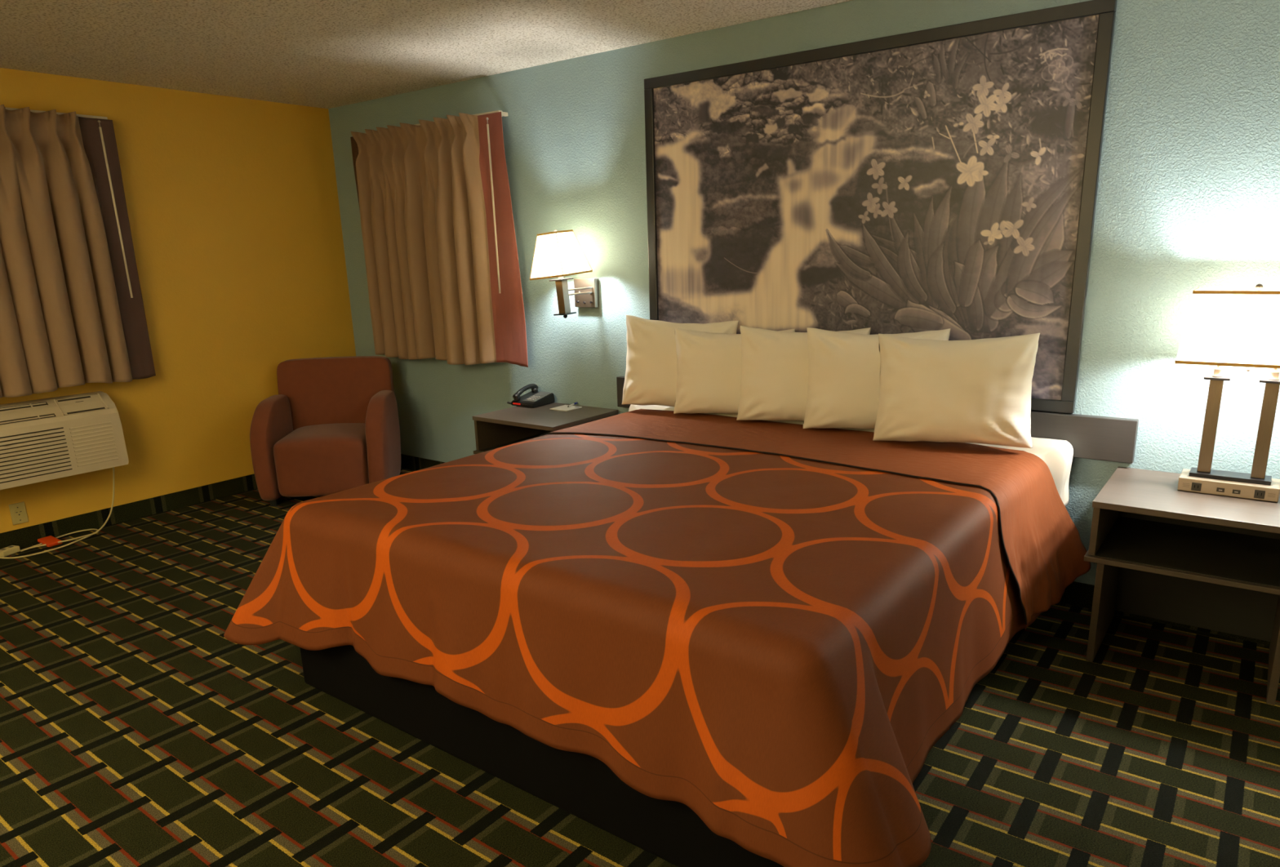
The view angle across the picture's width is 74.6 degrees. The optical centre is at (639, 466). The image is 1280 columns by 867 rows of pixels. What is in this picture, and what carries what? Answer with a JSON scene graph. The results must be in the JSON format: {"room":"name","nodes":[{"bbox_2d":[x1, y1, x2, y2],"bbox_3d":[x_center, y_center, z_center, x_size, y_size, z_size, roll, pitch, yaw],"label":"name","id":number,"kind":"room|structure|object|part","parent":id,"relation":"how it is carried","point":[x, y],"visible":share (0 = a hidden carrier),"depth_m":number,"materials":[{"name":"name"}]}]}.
{"room":"hotel room","nodes":[
{"label":"hotel room","id":0,"kind":"room"},
{"bbox_2d":[0,67,355,533],"bbox_3d":[-3.690,-0.657,3.947,0.100,2.440,5.300,9,18,36],"label":"wall","id":1,"kind":"structure","parent":0,"point":[233,206],"depth_m":5.17,"materials":[{"name":"yellow paint"}]},
{"bbox_2d":[8,501,28,524],"bbox_3d":[-3.344,0.252,4.524,0.009,0.114,0.072,9,18,36],"label":"wall outlet","id":2,"kind":"object","parent":1,"relation":"attached to","point":[18,512],"visible":1,"depth_m":4.52,"materials":[{"name":"yellow plastic"}]},
{"bbox_2d":[14,509,22,515],"bbox_3d":[-3.342,0.248,4.522,0.002,0.038,0.038,9,18,36],"label":"receptacle","id":3,"kind":"object","parent":2,"relation":"attached to","point":[17,512],"depth_m":4.52,"materials":[{"name":"grey plastic"}]},
{"bbox_2d":[4,106,107,119],"bbox_3d":[-3.325,-1.735,4.060,0.074,0.038,1.360,9,18,36],"label":"track","id":4,"kind":"object","parent":1,"relation":"attached to","point":[7,108],"visible":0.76,"depth_m":4.45,"materials":[{"name":"beige metal"}]},
{"bbox_2d":[0,104,155,397],"bbox_3d":[-3.231,-1.054,4.184,0.118,1.418,1.388,9,18,36],"label":"curtain","id":5,"kind":"object","parent":4,"relation":"hanging from","point":[72,309],"visible":1,"depth_m":4.42,"materials":[{"name":"beige fabric"}]},
{"bbox_2d":[0,391,128,559],"bbox_3d":[-3.276,0.080,4.380,0.242,0.776,1.085,9,18,36],"label":"air conditioner","id":6,"kind":"object","parent":1,"relation":"attached to","point":[45,439],"visible":1,"depth_m":4.49,"materials":[{"name":"beige plastic"}]},
{"bbox_2d":[0,401,55,424],"bbox_3d":[-3.358,-0.228,4.196,0.098,0.073,0.735,9,18,36],"label":"grille","id":7,"kind":"object","parent":6,"relation":"attached to","point":[37,412],"depth_m":4.39,"materials":[{"name":"beige plastic"}]},
{"bbox_3d":[-3.154,0.235,4.569,0.229,0.364,0.635,9,18,36],"label":"power cord","id":8,"kind":"part","parent":6,"relation":"part of","materials":[{"name":"yellow plastic"}]},
{"bbox_3d":[-3.052,-0.338,4.591,0.101,0.074,0.210,9,18,36],"label":"control panel","id":9,"kind":"part","parent":6,"relation":"part of","materials":[{"name":"beige plastic"}]},
{"bbox_2d":[0,473,257,549],"bbox_3d":[-3.614,0.482,4.208,0.010,0.100,5.300,9,18,36],"label":"baseboard","id":10,"kind":"structure","parent":1,"relation":"attached to","point":[25,536],"depth_m":4.96,"materials":[{"name":"carpet"}]},
{"bbox_2d":[0,0,853,108],"bbox_3d":[-0.925,-1.436,1.579,7.100,0.100,5.500,9,18,36],"label":"ceiling","id":11,"kind":"structure","parent":0,"point":[324,54],"depth_m":3.82,"materials":[{"name":"white paint"}]},
{"bbox_2d":[0,467,1279,866],"bbox_3d":[-0.854,1.022,2.215,7.100,0.100,5.500,9,18,36],"label":"floor","id":12,"kind":"structure","parent":0,"point":[134,732],"depth_m":2.54,"materials":[{"name":"carpet"}]},
{"bbox_2d":[249,355,400,506],"bbox_3d":[-1.982,-0.245,5.369,0.816,0.834,0.678,-3,15,-5],"label":"armchair","id":13,"kind":"object","parent":12,"relation":"on","point":[331,425],"visible":0.9,"depth_m":5.20,"materials":[{"name":"orange fabric"}]},
{"bbox_3d":[-2.311,-0.128,5.312,0.140,0.595,0.560,-3,15,-5],"label":"arm","id":14,"kind":"part","parent":13,"relation":"part of","materials":[{"name":"orange fabric"}]},
{"bbox_3d":[-2.255,0.219,5.183,0.040,0.045,0.040,-3,15,-5],"label":"leg","id":15,"kind":"part","parent":13,"relation":"part of","materials":[{"name":"black plastic"}]},
{"bbox_2d":[273,422,368,497],"bbox_3d":[-1.971,-0.051,5.348,0.556,0.378,0.540,-3,15,-5],"label":"seat cushion","id":16,"kind":"object","parent":13,"relation":"on","point":[310,459],"depth_m":5.11,"materials":[{"name":"orange fabric"}]},
{"bbox_3d":[-2.005,-0.334,5.596,0.730,0.774,0.196,-3,15,-5],"label":"backrest","id":17,"kind":"part","parent":13,"relation":"part of","materials":[{"name":"orange fabric"}]},
{"bbox_3d":[-1.638,-0.162,5.366,0.140,0.595,0.560,-3,15,-5],"label":"arm","id":18,"kind":"part","parent":13,"relation":"part of","materials":[{"name":"orange fabric"}]},
{"bbox_2d":[299,644,783,866],"bbox_3d":[0.212,0.363,3.176,1.950,0.635,2.145,9,18,36],"label":"bed","id":19,"kind":"object","parent":12,"relation":"on","point":[582,785],"visible":0.06,"depth_m":2.31,"materials":[{"name":"black"}]},
{"bbox_2d":[223,408,1090,866],"bbox_3d":[0.119,0.315,3.006,2.358,0.565,2.144,9,18,36],"label":"bedspread","id":20,"kind":"object","parent":19,"relation":"on","point":[770,631],"visible":1,"depth_m":2.30,"materials":[{"name":"orange fabric"}]},
{"bbox_2d":[872,333,1039,448],"bbox_3d":[1.211,-0.299,3.253,0.595,0.436,0.224,5,16,25],"label":"pillow","id":21,"kind":"object","parent":20,"relation":"on","point":[979,390],"visible":1,"depth_m":3.17,"materials":[{"name":"fabric"}]},
{"bbox_2d":[628,404,1073,506],"bbox_3d":[0.769,-0.065,3.822,2.116,0.286,0.311,9,18,36],"label":"sheet","id":22,"kind":"object","parent":19,"relation":"on","point":[1057,454],"visible":0.12,"depth_m":3.25,"materials":[{"name":"white fabric"}]},
{"bbox_2d":[622,315,738,406],"bbox_3d":[0.188,-0.506,4.149,0.592,0.475,0.181,3,15,19],"label":"pillow","id":23,"kind":"object","parent":22,"relation":"on","point":[651,373],"visible":0.63,"depth_m":4.12,"materials":[{"name":"fabric"}]},
{"bbox_2d":[673,328,795,413],"bbox_3d":[0.437,-0.444,3.963,0.572,0.410,0.180,3,15,16],"label":"pillow","id":24,"kind":"object","parent":22,"relation":"on","point":[709,365],"visible":0.61,"depth_m":3.93,"materials":[{"name":"fabric"}]},
{"bbox_2d":[736,325,871,421],"bbox_3d":[0.721,-0.407,3.748,0.578,0.438,0.185,3,15,16],"label":"pillow","id":25,"kind":"object","parent":22,"relation":"on","point":[775,378],"visible":0.59,"depth_m":3.72,"materials":[{"name":"fabric"}]},
{"bbox_2d":[803,327,950,429],"bbox_3d":[0.990,-0.364,3.546,0.584,0.438,0.183,2,15,15],"label":"pillow","id":26,"kind":"object","parent":22,"relation":"on","point":[843,391],"visible":0.54,"depth_m":3.52,"materials":[{"name":"fabric"}]},
{"bbox_2d":[472,402,618,453],"bbox_3d":[-0.516,-0.004,4.731,0.612,0.605,0.548,9,18,36],"label":"nightstand","id":27,"kind":"object","parent":12,"relation":"on","point":[495,429],"visible":0.32,"depth_m":4.66,"materials":[{"name":"grey wood"}]},
{"bbox_2d":[473,433,540,453],"bbox_3d":[-0.519,-0.099,4.706,0.612,0.018,0.548,9,18,36],"label":"shelf","id":28,"kind":"object","parent":27,"relation":"attached to","point":[486,447],"depth_m":4.81,"materials":[{"name":"brown wood"}]},
{"bbox_3d":[-0.746,-0.230,4.855,0.020,0.170,0.533,9,18,36],"label":"panel","id":29,"kind":"part","parent":27,"relation":"part of","materials":[{"name":"brown wood"}]},
{"bbox_2d":[506,383,554,407],"bbox_3d":[-0.656,-0.422,4.928,0.244,0.110,0.203,8,18,34],"label":"telephone","id":30,"kind":"object","parent":27,"relation":"on","point":[534,398],"visible":1,"depth_m":4.88,"materials":[{"name":"black plastic"}]},
{"bbox_3d":[-0.363,-0.249,4.886,0.552,0.170,0.016,9,18,36],"label":"panel","id":31,"kind":"part","parent":27,"relation":"part of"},
{"bbox_2d":[549,404,582,411],"bbox_3d":[-0.420,-0.332,4.765,0.128,0.006,0.132,9,18,36],"label":"notepad","id":32,"kind":"object","parent":27,"relation":"on","point":[564,408],"visible":1,"depth_m":4.75,"materials":[{"name":"white paper"}]},
{"bbox_3d":[-0.288,-0.157,4.520,0.020,0.170,0.533,9,18,36],"label":"panel","id":33,"kind":"part","parent":27,"relation":"part of","materials":[{"name":"brown wood"}]},
{"bbox_2d":[1083,466,1279,705],"bbox_3d":[1.933,0.390,2.938,0.612,0.605,0.548,9,18,36],"label":"nightstand","id":34,"kind":"object","parent":12,"relation":"on","point":[1160,550],"visible":0.98,"depth_m":2.96,"materials":[{"name":"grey wood"}]},
{"bbox_3d":[1.740,0.456,3.134,0.022,0.391,0.470,9,18,36],"label":"leg panel","id":35,"kind":"part","parent":34,"relation":"part of","materials":[{"name":"brown wood"}]},
{"bbox_3d":[1.703,0.164,3.062,0.020,0.170,0.533,9,18,36],"label":"panel","id":36,"kind":"part","parent":34,"relation":"part of","materials":[{"name":"brown wood"}]},
{"bbox_2d":[1083,515,1279,595],"bbox_3d":[1.931,0.295,2.913,0.612,0.018,0.548,9,18,36],"label":"shelf","id":37,"kind":"object","parent":34,"relation":"attached to","point":[1250,560],"depth_m":2.88,"materials":[{"name":"brown wood"}]},
{"bbox_3d":[2.083,0.426,3.150,0.500,0.361,0.018,9,18,36],"label":"panel","id":38,"kind":"part","parent":34,"relation":"part of","materials":[{"name":"brown wood"}]},
{"bbox_3d":[2.086,0.145,3.093,0.552,0.170,0.016,9,18,36],"label":"panel","id":39,"kind":"part","parent":34,"relation":"part of","materials":[{"name":"brown wood"}]},
{"bbox_2d":[1174,284,1279,502],"bbox_3d":[2.014,-0.253,2.806,0.387,0.698,0.259,9,18,36],"label":"table lamp","id":40,"kind":"object","parent":34,"relation":"on","point":[1231,326],"visible":1,"depth_m":2.75,"materials":[{"name":"white fabric"}]},
{"bbox_2d":[1191,482,1201,491],"bbox_3d":[1.910,0.069,2.885,0.028,0.028,0.004,9,18,36],"label":"power outlet","id":41,"kind":"object","parent":40,"relation":"attached to","point":[1195,486],"depth_m":2.88,"materials":[{"name":"black"}]},
{"bbox_2d":[1212,365,1223,377],"bbox_3d":[1.951,-0.344,2.829,0.030,0.081,0.030,9,18,36],"label":"socket","id":42,"kind":"object","parent":40,"relation":"attached to","point":[1218,371],"depth_m":2.83,"materials":[{"name":"gold metal"}]},
{"bbox_3d":[2.011,-0.351,2.780,0.387,0.010,0.259,9,18,36],"label":"trim","id":43,"kind":"part","parent":40,"relation":"part of","materials":[{"name":"gold metal"}]},
{"bbox_3d":[2.008,-0.460,2.752,0.384,0.226,0.256,9,18,36],"label":"lamp shade","id":44,"kind":"part","parent":40,"relation":"part of","materials":[{"name":"beige fabric"}]},
{"bbox_3d":[2.005,-0.570,2.724,0.343,0.010,0.215,9,18,36],"label":"trim","id":45,"kind":"part","parent":40,"relation":"part of","materials":[{"name":"gold metal"}]},
{"bbox_3d":[2.008,-0.450,2.755,0.152,0.261,0.004,9,18,36],"label":"harp rod","id":46,"kind":"part","parent":40,"relation":"part of","materials":[{"name":"silver metal"}]},
{"bbox_2d":[1253,489,1265,498],"bbox_3d":[2.051,0.092,2.782,0.028,0.028,0.004,9,18,36],"label":"power outlet","id":47,"kind":"object","parent":40,"relation":"attached to","point":[1258,494],"depth_m":2.78,"materials":[{"name":"black"}]},
{"bbox_2d":[1267,368,1279,380],"bbox_3d":[2.072,-0.324,2.740,0.030,0.081,0.030,9,18,36],"label":"socket","id":48,"kind":"object","parent":40,"relation":"attached to","point":[1274,374],"depth_m":2.74,"materials":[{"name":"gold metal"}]},
{"bbox_3d":[2.158,0.523,2.828,0.022,0.391,0.470,9,18,36],"label":"leg panel","id":49,"kind":"part","parent":34,"relation":"part of","materials":[{"name":"brown wood"}]},
{"bbox_2d":[328,0,1279,585],"bbox_3d":[0.728,-0.792,3.978,7.100,2.440,0.100,9,18,36],"label":"wall","id":50,"kind":"structure","parent":0,"point":[1188,198],"depth_m":3.25,"materials":[{"name":"teal paint"}]},
{"bbox_2d":[365,110,507,133],"bbox_3d":[-1.301,-2.055,5.086,1.350,0.031,0.074,9,18,36],"label":"track","id":51,"kind":"object","parent":50,"relation":"attached to","point":[503,113],"visible":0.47,"depth_m":4.71,"materials":[{"name":"beige metal"}]},
{"bbox_2d":[350,111,528,367],"bbox_3d":[-1.298,-1.353,5.162,1.463,1.429,0.124,9,18,36],"label":"curtain","id":52,"kind":"object","parent":51,"relation":"hanging from","point":[442,262],"visible":1,"depth_m":5.08,"materials":[{"name":"beige fabric"}]},
{"bbox_2d":[529,229,599,318],"bbox_3d":[-0.396,-1.032,4.508,0.243,0.461,0.322,9,18,36],"label":"wall lamp","id":53,"kind":"object","parent":50,"relation":"attached to","point":[559,254],"visible":1,"depth_m":4.42,"materials":[{"name":"white fabric"}]},
{"bbox_3d":[-0.561,-1.104,4.435,0.057,0.225,0.005,-5,15,-11],"label":"corner trim","id":54,"kind":"part","parent":53,"relation":"part of","materials":[{"name":"white fabric"}]},
{"bbox_3d":[-0.448,-1.229,4.423,0.135,0.010,0.135,4,18,37],"label":"trim","id":55,"kind":"part","parent":53,"relation":"part of","materials":[{"name":"white fabric"}]},
{"bbox_3d":[-0.414,-1.095,4.325,0.005,0.217,0.084,-8,16,-23],"label":"corner trim","id":56,"kind":"part","parent":53,"relation":"part of","materials":[{"name":"fabric"}]},
{"bbox_3d":[-0.434,-1.125,4.450,0.236,0.218,0.236,4,18,37],"label":"lamp shade","id":57,"kind":"part","parent":53,"relation":"part of","materials":[{"name":"beige fabric"}]},
{"bbox_3d":[-0.420,-1.020,4.478,0.239,0.010,0.239,4,18,37],"label":"trim","id":58,"kind":"part","parent":53,"relation":"part of","materials":[{"name":"white fabric"}]},
{"bbox_3d":[-0.412,-0.911,4.506,0.046,0.173,0.046,5,18,36],"label":"post","id":59,"kind":"part","parent":53,"relation":"part of","materials":[{"name":"silver metal"}]},
{"bbox_3d":[-0.327,-0.960,4.545,0.155,0.017,0.015,-10,17,-29],"label":"swing arm","id":60,"kind":"part","parent":53,"relation":"part of","materials":[{"name":"silver metal"}]},
{"bbox_3d":[-0.326,-0.936,4.552,0.155,0.017,0.015,-10,17,-29],"label":"swing arm","id":61,"kind":"part","parent":53,"relation":"part of","materials":[{"name":"silver metal"}]},
{"bbox_3d":[-0.306,-1.146,4.465,0.100,0.212,0.005,-3,15,-6],"label":"corner trim","id":62,"kind":"part","parent":53,"relation":"part of","materials":[{"name":"white fabric"}]},
{"bbox_3d":[-0.295,-0.958,4.637,0.148,0.154,0.035,9,18,36],"label":"wall plate","id":63,"kind":"part","parent":53,"relation":"part of","materials":[{"name":"silver metal"}]},
{"bbox_2d":[400,453,1270,644],"bbox_3d":[0.732,0.352,4.226,6.890,0.100,0.010,9,18,36],"label":"baseboard","id":64,"kind":"structure","parent":50,"relation":"attached to","point":[1077,593],"depth_m":3.43,"materials":[{"name":"carpet"}]},
{"bbox_2d":[616,376,1138,463],"bbox_3d":[0.882,-0.255,3.916,2.493,0.166,0.040,9,18,36],"label":"headboard","id":65,"kind":"object","parent":50,"relation":"attached to","point":[1107,438],"visible":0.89,"depth_m":3.26,"materials":[{"name":"wood"}]},
{"bbox_2d":[644,0,1116,413],"bbox_3d":[0.865,-1.054,3.711,2.042,1.475,0.031,9,18,36],"label":"framed picture","id":66,"kind":"object","parent":50,"relation":"attached to","point":[944,177],"visible":0.9,"depth_m":3.51,"materials":[{"name":"paper"}]}
]}

